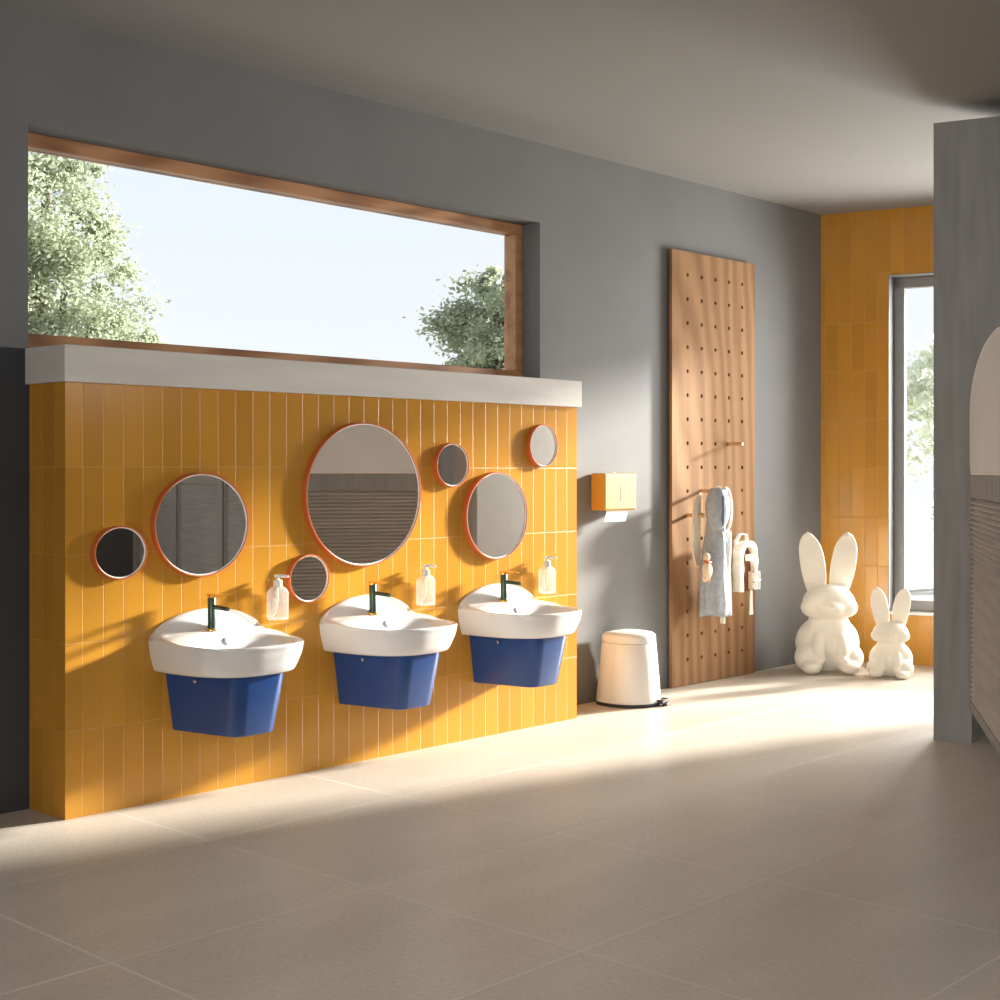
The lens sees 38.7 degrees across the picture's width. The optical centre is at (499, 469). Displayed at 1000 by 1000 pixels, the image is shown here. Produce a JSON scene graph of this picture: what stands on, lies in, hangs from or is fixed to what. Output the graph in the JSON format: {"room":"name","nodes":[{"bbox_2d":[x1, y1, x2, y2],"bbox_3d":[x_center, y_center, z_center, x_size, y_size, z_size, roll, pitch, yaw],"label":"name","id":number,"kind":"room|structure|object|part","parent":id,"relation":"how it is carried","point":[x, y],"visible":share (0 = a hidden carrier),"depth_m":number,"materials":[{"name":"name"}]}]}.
{"room":"public restroom","nodes":[
{"label":"public restroom","id":0,"kind":"room"},
{"bbox_2d":[29,382,576,819],"bbox_3d":[-0.621,0.430,5.713,0.232,1.440,2.620,0,0,43],"label":"tiled wall","id":1,"kind":"structure","parent":0,"point":[103,738],"depth_m":5.19,"materials":[{"name":"tile"}]},
{"bbox_2d":[90,526,146,579],"bbox_3d":[-1.286,0.279,4.808,0.026,0.182,0.206,0,0,43],"label":"round mirror","id":2,"kind":"object","parent":1,"relation":"attached to","point":[117,552],"visible":1,"depth_m":4.80,"materials":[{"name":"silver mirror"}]},
{"bbox_2d":[150,473,248,576],"bbox_3d":[-1.060,0.194,5.051,0.026,0.370,0.403,0,0,43],"label":"round mirror","id":3,"kind":"object","parent":1,"relation":"attached to","point":[199,523],"visible":1,"depth_m":5.04,"materials":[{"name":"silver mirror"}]},
{"bbox_2d":[149,608,303,737],"bbox_3d":[-0.902,0.701,4.947,0.400,0.417,0.480,0,0,43],"label":"washbasin","id":4,"kind":"object","parent":1,"relation":"attached to","point":[226,681],"visible":1,"depth_m":4.88,"materials":[{"name":"white ceramic"}]},
{"bbox_2d":[205,593,229,630],"bbox_3d":[-0.990,0.500,4.995,0.119,0.129,0.046,0,0,43],"label":"tap","id":5,"kind":"object","parent":4,"relation":"on","point":[212,607],"visible":1,"depth_m":5.01,"materials":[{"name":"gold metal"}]},
{"bbox_3d":[-0.992,0.443,4.997,0.100,0.014,0.031,0,0,43],"label":"lever","id":6,"kind":"part","parent":5,"relation":"part of","materials":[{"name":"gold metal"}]},
{"bbox_3d":[-0.979,0.483,4.984,0.088,0.019,0.017,0,0,43],"label":"spout","id":7,"kind":"part","parent":5,"relation":"part of","materials":[{"name":"metal"}]},
{"bbox_2d":[149,608,303,677],"bbox_3d":[-0.902,0.596,4.947,0.400,0.207,0.480,0,0,43],"label":"basin","id":8,"kind":"object","parent":4,"relation":"in","point":[181,646],"depth_m":4.88,"materials":[{"name":"white ceramic"}]},
{"bbox_2d":[267,574,288,619],"bbox_3d":[-0.823,0.470,5.267,0.080,0.167,0.072,0,0,43],"label":"soap dispenser","id":9,"kind":"object","parent":1,"relation":"attached to","point":[277,583],"visible":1,"depth_m":5.26,"materials":[{"name":"white plastic"}]},
{"bbox_2d":[268,617,287,619],"bbox_3d":[-0.823,0.550,5.267,0.042,0.006,0.068,0,0,43],"label":"shelf","id":10,"kind":"object","parent":9,"relation":"on","point":[272,618],"depth_m":5.25,"materials":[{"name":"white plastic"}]},
{"bbox_2d":[25,344,581,406],"bbox_3d":[-0.656,-0.351,5.743,0.369,0.122,2.647,0,0,43],"label":"ledge","id":11,"kind":"structure","parent":1,"relation":"on","point":[62,362],"depth_m":5.29,"materials":[{"name":"stone"}]},
{"bbox_2d":[286,554,329,602],"bbox_3d":[-0.730,0.412,5.407,0.026,0.184,0.195,0,0,43],"label":"round mirror","id":12,"kind":"object","parent":1,"relation":"attached to","point":[308,580],"visible":0.99,"depth_m":5.40,"materials":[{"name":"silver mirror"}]},
{"bbox_2d":[302,422,420,565],"bbox_3d":[-0.537,0.096,5.614,0.026,0.568,0.605,0,0,43],"label":"round mirror","id":13,"kind":"object","parent":1,"relation":"attached to","point":[361,486],"visible":1,"depth_m":5.59,"materials":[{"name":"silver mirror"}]},
{"bbox_2d":[320,594,456,709],"bbox_3d":[-0.383,0.701,5.505,0.400,0.417,0.480,0,0,43],"label":"washbasin","id":14,"kind":"object","parent":1,"relation":"attached to","point":[388,659],"visible":1,"depth_m":5.43,"materials":[{"name":"white ceramic"}]},
{"bbox_2d":[368,581,390,614],"bbox_3d":[-0.471,0.500,5.553,0.119,0.129,0.046,0,0,43],"label":"tap","id":15,"kind":"object","parent":14,"relation":"on","point":[373,593],"visible":1,"depth_m":5.56,"materials":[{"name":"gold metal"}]},
{"bbox_3d":[-0.473,0.443,5.555,0.100,0.014,0.031,0,0,43],"label":"lever","id":16,"kind":"part","parent":15,"relation":"part of","materials":[{"name":"gold metal"}]},
{"bbox_3d":[-0.460,0.483,5.543,0.088,0.019,0.017,0,0,43],"label":"spout","id":17,"kind":"part","parent":15,"relation":"part of","materials":[{"name":"black metal"}]},
{"bbox_2d":[320,594,456,655],"bbox_3d":[-0.383,0.596,5.505,0.400,0.207,0.480,0,0,43],"label":"basin","id":18,"kind":"object","parent":14,"relation":"in","point":[347,628],"depth_m":5.43,"materials":[{"name":"white ceramic"}]},
{"bbox_2d":[416,564,435,605],"bbox_3d":[-0.304,0.470,5.825,0.080,0.167,0.072,0,0,43],"label":"soap dispenser","id":19,"kind":"object","parent":1,"relation":"attached to","point":[425,572],"visible":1,"depth_m":5.82,"materials":[{"name":"white plastic"}]},
{"bbox_2d":[417,603,434,605],"bbox_3d":[-0.304,0.550,5.825,0.042,0.006,0.068,0,0,43],"label":"shelf","id":20,"kind":"object","parent":19,"relation":"on","point":[421,604],"depth_m":5.81,"materials":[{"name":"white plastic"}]},
{"bbox_2d":[433,443,469,486],"bbox_3d":[-0.204,-0.021,5.972,0.026,0.186,0.195,0,0,43],"label":"round mirror","id":21,"kind":"object","parent":1,"relation":"attached to","point":[451,464],"visible":1,"depth_m":5.96,"materials":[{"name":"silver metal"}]},
{"bbox_2d":[462,472,527,559],"bbox_3d":[-0.018,0.198,6.173,0.026,0.380,0.391,0,0,43],"label":"round mirror","id":22,"kind":"object","parent":1,"relation":"attached to","point":[495,509],"visible":1,"depth_m":6.16,"materials":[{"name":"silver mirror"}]},
{"bbox_2d":[458,583,581,687],"bbox_3d":[0.132,0.701,6.059,0.400,0.417,0.480,0,0,43],"label":"washbasin","id":23,"kind":"object","parent":1,"relation":"attached to","point":[519,641],"visible":1,"depth_m":5.98,"materials":[{"name":"white ceramic"}]},
{"bbox_2d":[499,571,520,601],"bbox_3d":[0.043,0.500,6.107,0.119,0.129,0.046,0,0,43],"label":"tap","id":24,"kind":"object","parent":23,"relation":"on","point":[503,577],"visible":1,"depth_m":6.12,"materials":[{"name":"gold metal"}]},
{"bbox_3d":[0.042,0.443,6.109,0.100,0.014,0.031,0,0,43],"label":"lever","id":25,"kind":"part","parent":24,"relation":"part of","materials":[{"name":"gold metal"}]},
{"bbox_3d":[0.054,0.483,6.096,0.088,0.019,0.017,0,0,43],"label":"spout","id":26,"kind":"part","parent":24,"relation":"part of","materials":[{"name":"metal"}]},
{"bbox_2d":[458,583,581,638],"bbox_3d":[0.132,0.596,6.059,0.400,0.207,0.480,0,0,43],"label":"basin","id":27,"kind":"object","parent":23,"relation":"in","point":[481,614],"depth_m":5.98,"materials":[{"name":"white ceramic"}]},
{"bbox_2d":[526,424,557,466],"bbox_3d":[0.189,-0.109,6.396,0.026,0.192,0.192,0,0,43],"label":"round mirror","id":28,"kind":"object","parent":1,"relation":"attached to","point":[541,441],"visible":1,"depth_m":6.38,"materials":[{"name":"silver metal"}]},
{"bbox_2d":[539,556,556,593],"bbox_3d":[0.211,0.470,6.379,0.080,0.167,0.072,0,0,43],"label":"soap dispenser","id":29,"kind":"object","parent":1,"relation":"attached to","point":[546,563],"visible":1,"depth_m":6.37,"materials":[{"name":"white plastic"}]},
{"bbox_2d":[539,591,554,593],"bbox_3d":[0.210,0.550,6.379,0.042,0.006,0.068,0,0,43],"label":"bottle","id":30,"kind":"object","parent":29,"relation":"on","point":[547,592],"depth_m":6.36,"materials":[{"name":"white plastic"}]},
{"bbox_2d":[0,6,820,704],"bbox_3d":[-1.162,-0.202,5.448,0.190,2.703,9.800,0,0,43],"label":"wall","id":31,"kind":"structure","parent":0,"point":[598,235],"depth_m":6.99,"materials":[{"name":"grey paint"}]},
{"bbox_2d":[0,347,28,813],"bbox_3d":[-2.977,0.369,3.353,0.005,1.562,4.060,0,0,43],"label":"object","id":32,"kind":"structure","parent":31,"relation":"attached to","point":[14,393],"depth_m":4.79,"materials":[{"name":"grey paint"}]},
{"bbox_2d":[28,132,521,376],"bbox_3d":[-0.815,-0.793,5.899,0.075,0.767,2.634,0,0,43],"label":"window","id":33,"kind":"structure","parent":31,"relation":"in","point":[38,143],"depth_m":5.86,"materials":[{"name":"brown wood"}]},
{"bbox_3d":[-0.833,-0.801,5.895,0.006,0.651,2.562,0,0,43],"label":"pane","id":34,"kind":"part","parent":33,"relation":"part of","materials":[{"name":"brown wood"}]},
{"bbox_2d":[591,473,635,521],"bbox_3d":[0.567,0.135,7.101,0.092,0.242,0.256,0,0,43],"label":"paper towel dispenser","id":35,"kind":"object","parent":31,"relation":"attached to","point":[612,493],"visible":1,"depth_m":7.04,"materials":[{"name":"yellow plastic"}]},
{"bbox_2d":[669,249,754,687],"bbox_3d":[1.161,-0.009,7.783,0.034,2.311,0.792,0,0,43],"label":"pegboard","id":36,"kind":"object","parent":31,"relation":"attached to","point":[712,299],"visible":0.73,"depth_m":7.71,"materials":[{"name":"brown wood"}]},
{"bbox_2d":[686,513,704,516],"bbox_3d":[1.032,0.241,7.553,0.121,0.020,0.020,0,0,43],"label":"wooden peg","id":37,"kind":"object","parent":36,"relation":"attached to","point":[688,514],"visible":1,"depth_m":7.54,"materials":[{"name":"brown wood"}]},
{"bbox_2d":[701,489,727,492],"bbox_3d":[1.141,0.113,7.630,0.176,0.020,0.020,0,0,43],"label":"wooden peg","id":38,"kind":"object","parent":36,"relation":"attached to","point":[702,490],"visible":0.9,"depth_m":7.65,"materials":[{"name":"brown wood"}]},
{"bbox_2d":[691,486,732,623],"bbox_3d":[1.137,0.452,7.556,0.157,0.739,0.275,0,0,43],"label":"towel","id":39,"kind":"object","parent":38,"relation":"hanging from","point":[715,594],"visible":1,"depth_m":7.52,"materials":[{"name":"white fabric"}]},
{"bbox_2d":[705,487,732,532],"bbox_3d":[1.158,0.210,7.554,0.125,0.244,0.152,0,0,43],"label":"hood","id":40,"kind":"object","parent":39,"relation":"attached to","point":[717,504],"depth_m":7.51,"materials":[{"name":"white fabric"}]},
{"bbox_2d":[728,442,743,445],"bbox_3d":[1.293,-0.143,7.845,0.106,0.020,0.020,0,0,43],"label":"wooden peg","id":41,"kind":"object","parent":36,"relation":"attached to","point":[729,443],"visible":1,"depth_m":7.83,"materials":[{"name":"brown wood"}]},
{"bbox_2d":[731,535,744,538],"bbox_3d":[1.299,0.369,7.840,0.121,0.020,0.020,0,0,43],"label":"wooden peg","id":42,"kind":"object","parent":36,"relation":"attached to","point":[732,536],"visible":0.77,"depth_m":7.83,"materials":[{"name":"brown wood"}]},
{"bbox_2d":[732,534,760,614],"bbox_3d":[1.342,0.568,7.750,0.074,0.444,0.182,0,0,43],"label":"cloth bag","id":43,"kind":"object","parent":42,"relation":"hanging from","point":[746,575],"visible":1,"depth_m":7.75,"materials":[{"name":"white fabric"}]},
{"bbox_3d":[1.325,0.539,7.765,0.030,0.242,0.104,0,0,43],"label":"brown panel","id":44,"kind":"part","parent":43,"relation":"part of","materials":[{"name":"fabric"}]},
{"bbox_2d":[0,662,999,999],"bbox_3d":[2.411,1.200,3.561,8.515,0.100,11.900,0,0,43],"label":"floor","id":45,"kind":"structure","parent":0,"point":[787,832],"depth_m":4.10,"materials":[{"name":"tile"}]},
{"bbox_2d":[596,629,669,708],"bbox_3d":[0.657,0.970,6.996,0.337,0.360,0.306,0,0,43],"label":"pedal bin","id":46,"kind":"object","parent":45,"relation":"on","point":[628,675],"visible":1,"depth_m":6.90,"materials":[{"name":"white plastic"}]},
{"bbox_3d":[0.643,0.817,7.009,0.247,0.054,0.252,0,0,43],"label":"bin lid","id":47,"kind":"part","parent":46,"relation":"part of","materials":[{"name":"white plastic"}]},
{"bbox_2d":[794,532,863,673],"bbox_3d":[1.874,0.754,8.130,0.388,0.798,0.380,0,0,5],"label":"rabbit figurine","id":48,"kind":"object","parent":45,"relation":"on","point":[827,641],"visible":1,"depth_m":8.05,"materials":[{"name":"beige ceramic"}]},
{"bbox_2d":[867,587,913,678],"bbox_3d":[2.174,0.903,7.920,0.254,0.497,0.237,0,0,21],"label":"rabbit figurine","id":49,"kind":"object","parent":45,"relation":"on","point":[890,657],"visible":1,"depth_m":7.88,"materials":[{"name":"beige ceramic"}]},
{"bbox_2d":[934,119,977,743],"bbox_3d":[1.951,-0.163,6.088,0.157,2.625,0.160,0,0,28],"label":"wall pier","id":50,"kind":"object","parent":45,"relation":"on","point":[954,721],"visible":0.86,"depth_m":6.02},
{"bbox_2d":[0,0,999,214],"bbox_3d":[2.411,-1.628,3.561,8.515,0.150,11.900,0,0,43],"label":"ceiling","id":51,"kind":"structure","parent":0,"point":[822,107],"depth_m":5.48,"materials":[{"name":"paint"}]},
{"bbox_2d":[821,205,933,665],"bbox_3d":[3.138,-0.202,8.173,2.650,2.703,0.250,0,0,28],"label":"wall","id":52,"kind":"structure","parent":0,"point":[859,250],"depth_m":8.54,"materials":[{"name":"tile"}]},
{"bbox_2d":[888,272,933,611],"bbox_3d":[3.184,-0.152,8.147,1.844,2.015,0.252,0,0,28],"label":"trim","id":53,"kind":"structure","parent":52,"relation":"attached to","point":[891,278],"depth_m":8.50,"materials":[{"name":"grey paint"}]},
{"bbox_2d":[889,611,933,615],"bbox_3d":[3.177,0.851,8.139,1.849,0.011,0.252,0,0,28],"label":"window sill","id":54,"kind":"structure","parent":52,"relation":"attached to","point":[921,613],"depth_m":8.39,"materials":[{"name":"white plastic"}]},
{"bbox_2d":[894,276,933,611],"bbox_3d":[3.201,-0.155,8.179,1.836,2.001,0.060,0,0,28],"label":"window","id":55,"kind":"structure","parent":52,"relation":"in","point":[900,284],"depth_m":8.56,"materials":[{"name":"grey metal"}]},
{"bbox_2d":[978,723,985,735],"bbox_3d":[3.003,-0.163,6.792,2.420,2.625,0.080,0,0,-33],"label":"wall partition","id":56,"kind":"structure","parent":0,"point":[980,730],"depth_m":6.15,"materials":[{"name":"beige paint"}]},
{"bbox_2d":[972,116,999,381],"bbox_3d":[2.201,-0.787,5.898,0.463,1.375,0.060,0,0,28],"label":"wall","id":57,"kind":"structure","parent":0,"point":[985,131],"depth_m":5.96,"materials":[{"name":"grey paint"}]},
{"bbox_2d":[969,327,999,755],"bbox_3d":[1.865,0.247,5.438,0.032,1.505,1.100,0,0,13],"label":"mirror","id":58,"kind":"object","parent":57,"relation":"in","point":[984,479],"depth_m":5.43,"materials":[{"name":"grey mirror"}]},
{"bbox_3d":[1.865,0.510,5.438,0.032,0.980,1.100,0,0,13],"label":"frame","id":59,"kind":"part","parent":58,"relation":"part of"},
{"bbox_3d":[1.864,0.540,5.438,0.026,0.839,1.040,0,0,13],"label":"slatted panel","id":60,"kind":"part","parent":58,"relation":"part of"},
{"bbox_3d":[1.865,-0.243,5.438,0.020,0.519,1.083,0,0,13],"label":"arched panel","id":61,"kind":"part","parent":58,"relation":"part of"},
{"label":"outside","id":62,"kind":"structure","parent":0,"visible":0},
{"bbox_2d":[906,498,933,600],"bbox_3d":[-0.518,1.385,14.133,100.000,0.230,100.000,0,0,43],"label":"ground","id":63,"kind":"structure","parent":62,"point":[919,529],"depth_m":22.73,"materials":[{"name":"white"}]},
{"bbox_2d":[28,151,177,343],"bbox_3d":[-5.100,-1.201,14.817,3.930,4.949,2.545,0,0,-43],"label":"broadleaf tree","id":64,"kind":"object","parent":63,"relation":"on","point":[53,248],"visible":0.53,"depth_m":14.67,"materials":[{"name":"green plant"}]},
{"bbox_2d":[402,261,503,369],"bbox_3d":[0.166,-0.566,15.897,2.040,3.682,2.215,0,0,24],"label":"broadleaf tree","id":65,"kind":"object","parent":63,"relation":"on","point":[468,323],"visible":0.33,"depth_m":15.49,"materials":[{"name":"green plant"}]},
{"bbox_2d":[906,333,933,523],"bbox_3d":[5.337,-0.448,15.869,2.774,3.450,2.921,0,0,-15],"label":"broadleaf tree","id":66,"kind":"object","parent":63,"relation":"on","point":[920,384],"visible":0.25,"depth_m":15.98,"materials":[{"name":"green plant"}]}
]}

